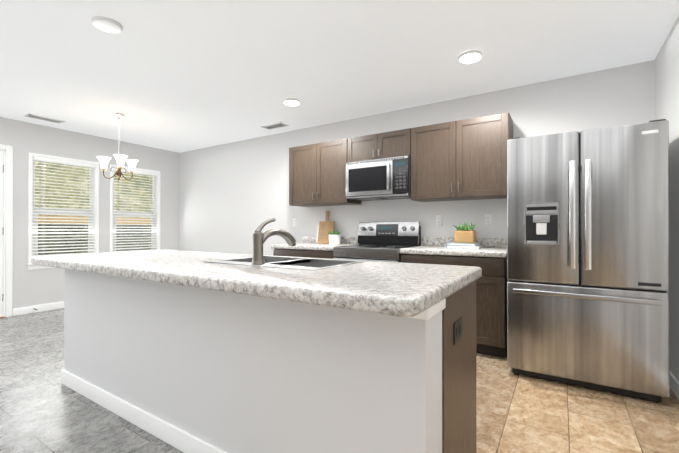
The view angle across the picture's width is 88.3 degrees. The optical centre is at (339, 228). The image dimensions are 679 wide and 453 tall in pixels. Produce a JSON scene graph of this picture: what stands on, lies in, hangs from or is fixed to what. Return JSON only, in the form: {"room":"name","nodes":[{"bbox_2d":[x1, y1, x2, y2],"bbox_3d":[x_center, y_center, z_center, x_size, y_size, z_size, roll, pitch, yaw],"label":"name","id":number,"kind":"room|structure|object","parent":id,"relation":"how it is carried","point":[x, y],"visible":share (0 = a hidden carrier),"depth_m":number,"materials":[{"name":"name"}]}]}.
{"room":"kitchen","nodes":[
{"label":"kitchen","id":0,"kind":"room"},
{"bbox_2d":[0,117,178,315],"bbox_3d":[-4.992,-0.137,3.231,0.120,2.500,7.530,0,0,32],"label":"wall","id":1,"kind":"structure","parent":0,"point":[33,287],"depth_m":4.86,"materials":[{"name":"grey paint"}]},
{"bbox_2d":[0,151,3,316],"bbox_3d":[-4.431,0.072,4.009,0.107,2.062,0.885,0,0,32],"label":"door","id":2,"kind":"structure","parent":1,"relation":"in","point":[1,231],"depth_m":4.36,"materials":[{"name":"white wood"}]},
{"bbox_2d":[0,144,12,316],"bbox_3d":[-4.476,0.035,4.029,0.137,2.160,1.040,0,0,32],"label":"door frame","id":3,"kind":"structure","parent":1,"relation":"attached to","point":[7,150],"depth_m":4.39,"materials":[{"name":"white wood"}]},
{"bbox_2d":[13,301,63,315],"bbox_3d":[-3.534,1.072,5.388,0.030,0.095,2.260,0,0,32],"label":"baseboard","id":4,"kind":"structure","parent":1,"relation":"attached to","point":[57,305],"depth_m":4.64,"materials":[{"name":"white wood"}]},
{"bbox_2d":[27,152,98,269],"bbox_3d":[-3.872,-0.224,4.934,0.140,1.537,0.849,0,0,32],"label":"window","id":5,"kind":"structure","parent":1,"relation":"in","point":[90,197],"depth_m":4.89,"materials":[{"name":"white plastic"}]},
{"bbox_2d":[32,156,95,256],"bbox_3d":[-3.857,-0.248,4.924,0.070,1.404,0.733,0,0,32],"label":"window blinds","id":6,"kind":"object","parent":5,"relation":"attached to","point":[86,165],"visible":0.85,"depth_m":4.89,"materials":[{"name":"white plastic"}]},
{"bbox_2d":[110,164,159,252],"bbox_3d":[-3.354,-0.221,5.751,0.140,1.537,0.824,0,0,32],"label":"window","id":7,"kind":"structure","parent":1,"relation":"in","point":[152,196],"depth_m":5.86,"materials":[{"name":"white plastic"}]},
{"bbox_2d":[113,167,157,251],"bbox_3d":[-3.339,-0.245,5.741,0.070,1.404,0.708,0,0,32],"label":"window blinds","id":8,"kind":"object","parent":7,"relation":"attached to","point":[137,172],"visible":0.77,"depth_m":5.72,"materials":[{"name":"white plastic"}]},
{"bbox_2d":[0,308,678,452],"bbox_3d":[-2.180,1.157,1.444,6.780,0.100,7.770,0,0,32],"label":"floor","id":9,"kind":"structure","parent":0,"point":[43,409],"depth_m":2.08,"materials":[{"name":"tile"}]},
{"bbox_2d":[61,270,476,452],"bbox_3d":[-0.652,0.676,2.109,2.678,0.866,0.774,0,0,32],"label":"kitchen island","id":10,"kind":"object","parent":9,"relation":"on","point":[257,351],"depth_m":1.48,"materials":[{"name":"white paint"}]},
{"bbox_2d":[31,250,481,321],"bbox_3d":[-0.691,0.217,2.049,2.710,0.050,0.980,0,0,32],"label":"island countertop","id":11,"kind":"structure","parent":10,"relation":"on","point":[406,291],"depth_m":1.40,"materials":[{"name":"white stone"}]},
{"bbox_2d":[247,218,295,265],"bbox_3d":[-0.356,0.065,1.935,0.068,0.246,0.327,0,0,32],"label":"faucet","id":12,"kind":"object","parent":11,"relation":"on","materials":[{"name":"silver metal"}]},
{"bbox_2d":[203,255,366,269],"bbox_3d":[-0.314,0.286,1.999,0.780,0.195,0.510,0,0,32],"label":"sink","id":13,"kind":"object","parent":11,"relation":"in","point":[291,263],"depth_m":2.09,"materials":[{"name":"silver metal"}]},
{"bbox_2d":[273,248,334,258],"bbox_3d":[-0.271,0.682,4.325,0.901,0.867,0.619,0,0,32],"label":"base cabinet","id":14,"kind":"object","parent":9,"relation":"on","point":[293,252],"depth_m":4.08,"materials":[{"name":"brown wood"}]},
{"bbox_2d":[271,244,358,251],"bbox_3d":[-0.285,0.224,4.323,0.922,0.050,0.640,0,0,32],"label":"countertop","id":15,"kind":"structure","parent":14,"relation":"on","point":[306,247],"depth_m":4.02,"materials":[{"name":"white stone"}]},
{"bbox_2d":[316,210,334,243],"bbox_3d":[-0.189,-0.018,4.545,0.288,0.432,0.085,0,0,32],"label":"cutting board","id":16,"kind":"object","parent":15,"relation":"on","point":[325,227],"visible":0.94,"depth_m":4.53,"materials":[{"name":"brown wood"}]},
{"bbox_2d":[328,229,339,243],"bbox_3d":[-0.057,0.102,4.370,0.151,0.192,0.188,0,0,32],"label":"plant pot","id":17,"kind":"object","parent":15,"relation":"on","point":[334,237],"visible":1,"depth_m":4.30,"materials":[{"name":"white ceramic"}]},
{"bbox_2d":[333,221,420,261],"bbox_3d":[0.405,0.519,3.834,0.760,1.192,0.706,0,0,32],"label":"stove","id":18,"kind":"object","parent":9,"relation":"on","point":[383,241],"visible":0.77,"depth_m":3.91,"materials":[{"name":"grey metal"}]},
{"bbox_2d":[400,252,508,357],"bbox_3d":[1.151,0.679,3.423,0.931,0.867,0.619,0,0,32],"label":"base cabinet","id":19,"kind":"object","parent":9,"relation":"on","point":[489,258],"depth_m":3.00,"materials":[{"name":"brown wood"}]},
{"bbox_2d":[400,244,506,259],"bbox_3d":[1.153,0.221,3.411,0.952,0.050,0.640,0,0,32],"label":"countertop","id":20,"kind":"structure","parent":19,"relation":"on","point":[425,249],"depth_m":3.22,"materials":[{"name":"white stone"}]},
{"bbox_2d":[446,242,481,248],"bbox_3d":[1.230,0.170,3.446,0.315,0.050,0.240,0,0,32],"label":"books","id":21,"kind":"object","parent":20,"relation":"on","point":[465,245],"visible":0.96,"depth_m":3.36,"materials":[{"name":"white paper"}]},
{"bbox_2d":[453,222,476,242],"bbox_3d":[1.228,0.041,3.445,0.237,0.206,0.154,0,0,32],"label":"potted plant","id":22,"kind":"object","parent":21,"relation":"on","point":[466,233],"visible":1,"depth_m":3.39,"materials":[{"name":"green plant"}]},
{"bbox_2d":[507,119,669,402],"bbox_3d":[1.866,0.215,2.741,0.910,1.792,0.959,0,0,32],"label":"fridge","id":23,"kind":"object","parent":9,"relation":"on","point":[587,257],"visible":1,"depth_m":2.35,"materials":[{"name":"grey metal"}]},
{"bbox_2d":[0,0,678,152],"bbox_3d":[-2.180,-1.443,1.452,6.780,0.100,7.770,0,0,32],"label":"ceiling","id":24,"kind":"structure","parent":0,"point":[179,76],"depth_m":2.83,"materials":[{"name":"white paint"}]},
{"bbox_2d":[25,114,64,123],"bbox_3d":[-3.716,-1.379,4.409,0.160,0.009,0.360,0,0,32],"label":"ceiling vent","id":25,"kind":"object","parent":24,"relation":"in","point":[44,118],"visible":0.98,"depth_m":4.39,"materials":[{"name":"white plastic"}]},
{"bbox_2d":[91,16,122,33],"bbox_3d":[-1.580,-1.378,2.380,0.184,0.024,0.184,0,0,32],"label":"recessed light","id":26,"kind":"object","parent":24,"relation":"in","point":[107,24],"visible":0.98,"depth_m":2.35,"materials":[{"name":"white plastic"}]},
{"bbox_2d":[96,113,137,179],"bbox_3d":[-2.652,-0.984,4.265,0.439,0.800,0.425,0,0,32],"label":"chandelier","id":27,"kind":"object","parent":24,"relation":"hanging from","point":[121,159],"visible":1,"depth_m":4.21,"materials":[{"name":"white glass"}]},
{"bbox_2d":[262,122,288,129],"bbox_3d":[-0.874,-1.378,4.727,0.360,0.009,0.160,0,0,32],"label":"ceiling vent","id":28,"kind":"object","parent":24,"relation":"in","point":[274,126],"visible":0.94,"depth_m":4.72,"materials":[{"name":"white plastic"}]},
{"bbox_2d":[283,98,299,105],"bbox_3d":[-0.525,-1.373,3.820,0.184,0.024,0.184,0,0,32],"label":"recessed light","id":29,"kind":"object","parent":24,"relation":"in","point":[291,102],"visible":0.98,"depth_m":3.78,"materials":[{"name":"white plastic"}]},
{"bbox_2d":[458,50,482,62],"bbox_3d":[1.054,-1.376,2.818,0.184,0.024,0.184,0,0,32],"label":"recessed light","id":30,"kind":"object","parent":24,"relation":"in","point":[471,56],"visible":0.98,"depth_m":2.78,"materials":[{"name":"white plastic"}]},
{"bbox_2d":[179,60,654,255],"bbox_3d":[-0.132,-0.133,4.679,6.780,2.500,0.120,0,0,32],"label":"wall","id":31,"kind":"structure","parent":0,"point":[233,196],"depth_m":4.28,"materials":[{"name":"grey paint"}]},
{"bbox_2d":[293,218,296,226],"bbox_3d":[-0.631,-0.082,4.919,0.070,0.116,0.007,0,0,32],"label":"electrical outlet","id":32,"kind":"object","parent":31,"relation":"attached to","point":[294,222],"visible":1,"depth_m":4.92,"materials":[{"name":"white plastic"}]},
{"bbox_2d":[289,138,360,206],"bbox_3d":[-0.192,-0.668,4.438,0.879,0.750,0.349,0,0,32],"label":"upper cabinet","id":33,"kind":"object","parent":31,"relation":"attached to","point":[317,172],"depth_m":4.27,"materials":[{"name":"brown wood"}]},
{"bbox_2d":[349,133,380,161],"bbox_3d":[0.368,-0.900,4.084,0.442,0.290,0.349,0,0,32],"label":"upper cabinet","id":34,"kind":"object","parent":31,"relation":"attached to","point":[367,147],"depth_m":3.93,"materials":[{"name":"brown wood"}]},
{"bbox_2d":[381,128,412,158],"bbox_3d":[0.643,-0.900,3.910,0.443,0.290,0.349,0,0,32],"label":"upper cabinet","id":35,"kind":"object","parent":31,"relation":"attached to","point":[397,143],"depth_m":3.73,"materials":[{"name":"brown wood"}]},
{"bbox_2d":[346,155,410,200],"bbox_3d":[0.483,-0.544,3.961,0.754,0.415,0.433,0,0,32],"label":"microwave","id":36,"kind":"object","parent":35,"relation":"attached to","point":[381,179],"visible":0.98,"depth_m":3.79,"materials":[{"name":"grey metal"}]},
{"bbox_2d":[303,236,506,247],"bbox_3d":[0.606,0.149,4.125,2.640,0.100,0.020,0,0,32],"label":"backsplash","id":37,"kind":"structure","parent":31,"relation":"attached to","point":[442,241],"depth_m":3.80,"materials":[{"name":"grey stone"}]},
{"bbox_2d":[436,215,442,225],"bbox_3d":[1.092,-0.085,3.827,0.070,0.116,0.007,0,0,32],"label":"electrical outlet","id":38,"kind":"object","parent":31,"relation":"attached to","point":[439,220],"visible":1,"depth_m":3.82,"materials":[{"name":"white plastic"}]},
{"bbox_2d":[410,112,512,201],"bbox_3d":[1.224,-0.671,3.541,0.929,0.750,0.349,0,0,32],"label":"upper cabinet","id":39,"kind":"object","parent":31,"relation":"attached to","point":[465,159],"depth_m":3.37,"materials":[{"name":"brown wood"}]},
{"bbox_2d":[485,214,491,224],"bbox_3d":[1.515,-0.086,3.560,0.070,0.116,0.007,0,0,32],"label":"electrical outlet","id":40,"kind":"object","parent":31,"relation":"attached to","point":[488,219],"visible":1,"depth_m":3.56,"materials":[{"name":"white plastic"}]},
{"bbox_2d":[655,17,678,381],"bbox_3d":[0.633,-0.148,-0.334,0.120,2.500,7.530,0,0,32],"label":"wall","id":41,"kind":"structure","parent":0,"point":[667,82],"depth_m":2.42,"materials":[{"name":"grey paint"}]},
{"bbox_2d":[670,372,678,398],"bbox_3d":[0.571,1.054,-0.310,0.014,0.095,7.510,0,0,32],"label":"baseboard","id":42,"kind":"structure","parent":41,"relation":"attached to","point":[674,384],"depth_m":2.34,"materials":[{"name":"white wood"}]},
{"label":"outside","id":43,"kind":"structure","parent":0,"visible":0},
{"bbox_2d":[35,161,151,254],"bbox_3d":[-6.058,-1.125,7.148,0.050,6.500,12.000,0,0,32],"label":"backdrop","id":44,"kind":"structure","parent":43,"point":[63,182],"depth_m":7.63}
]}

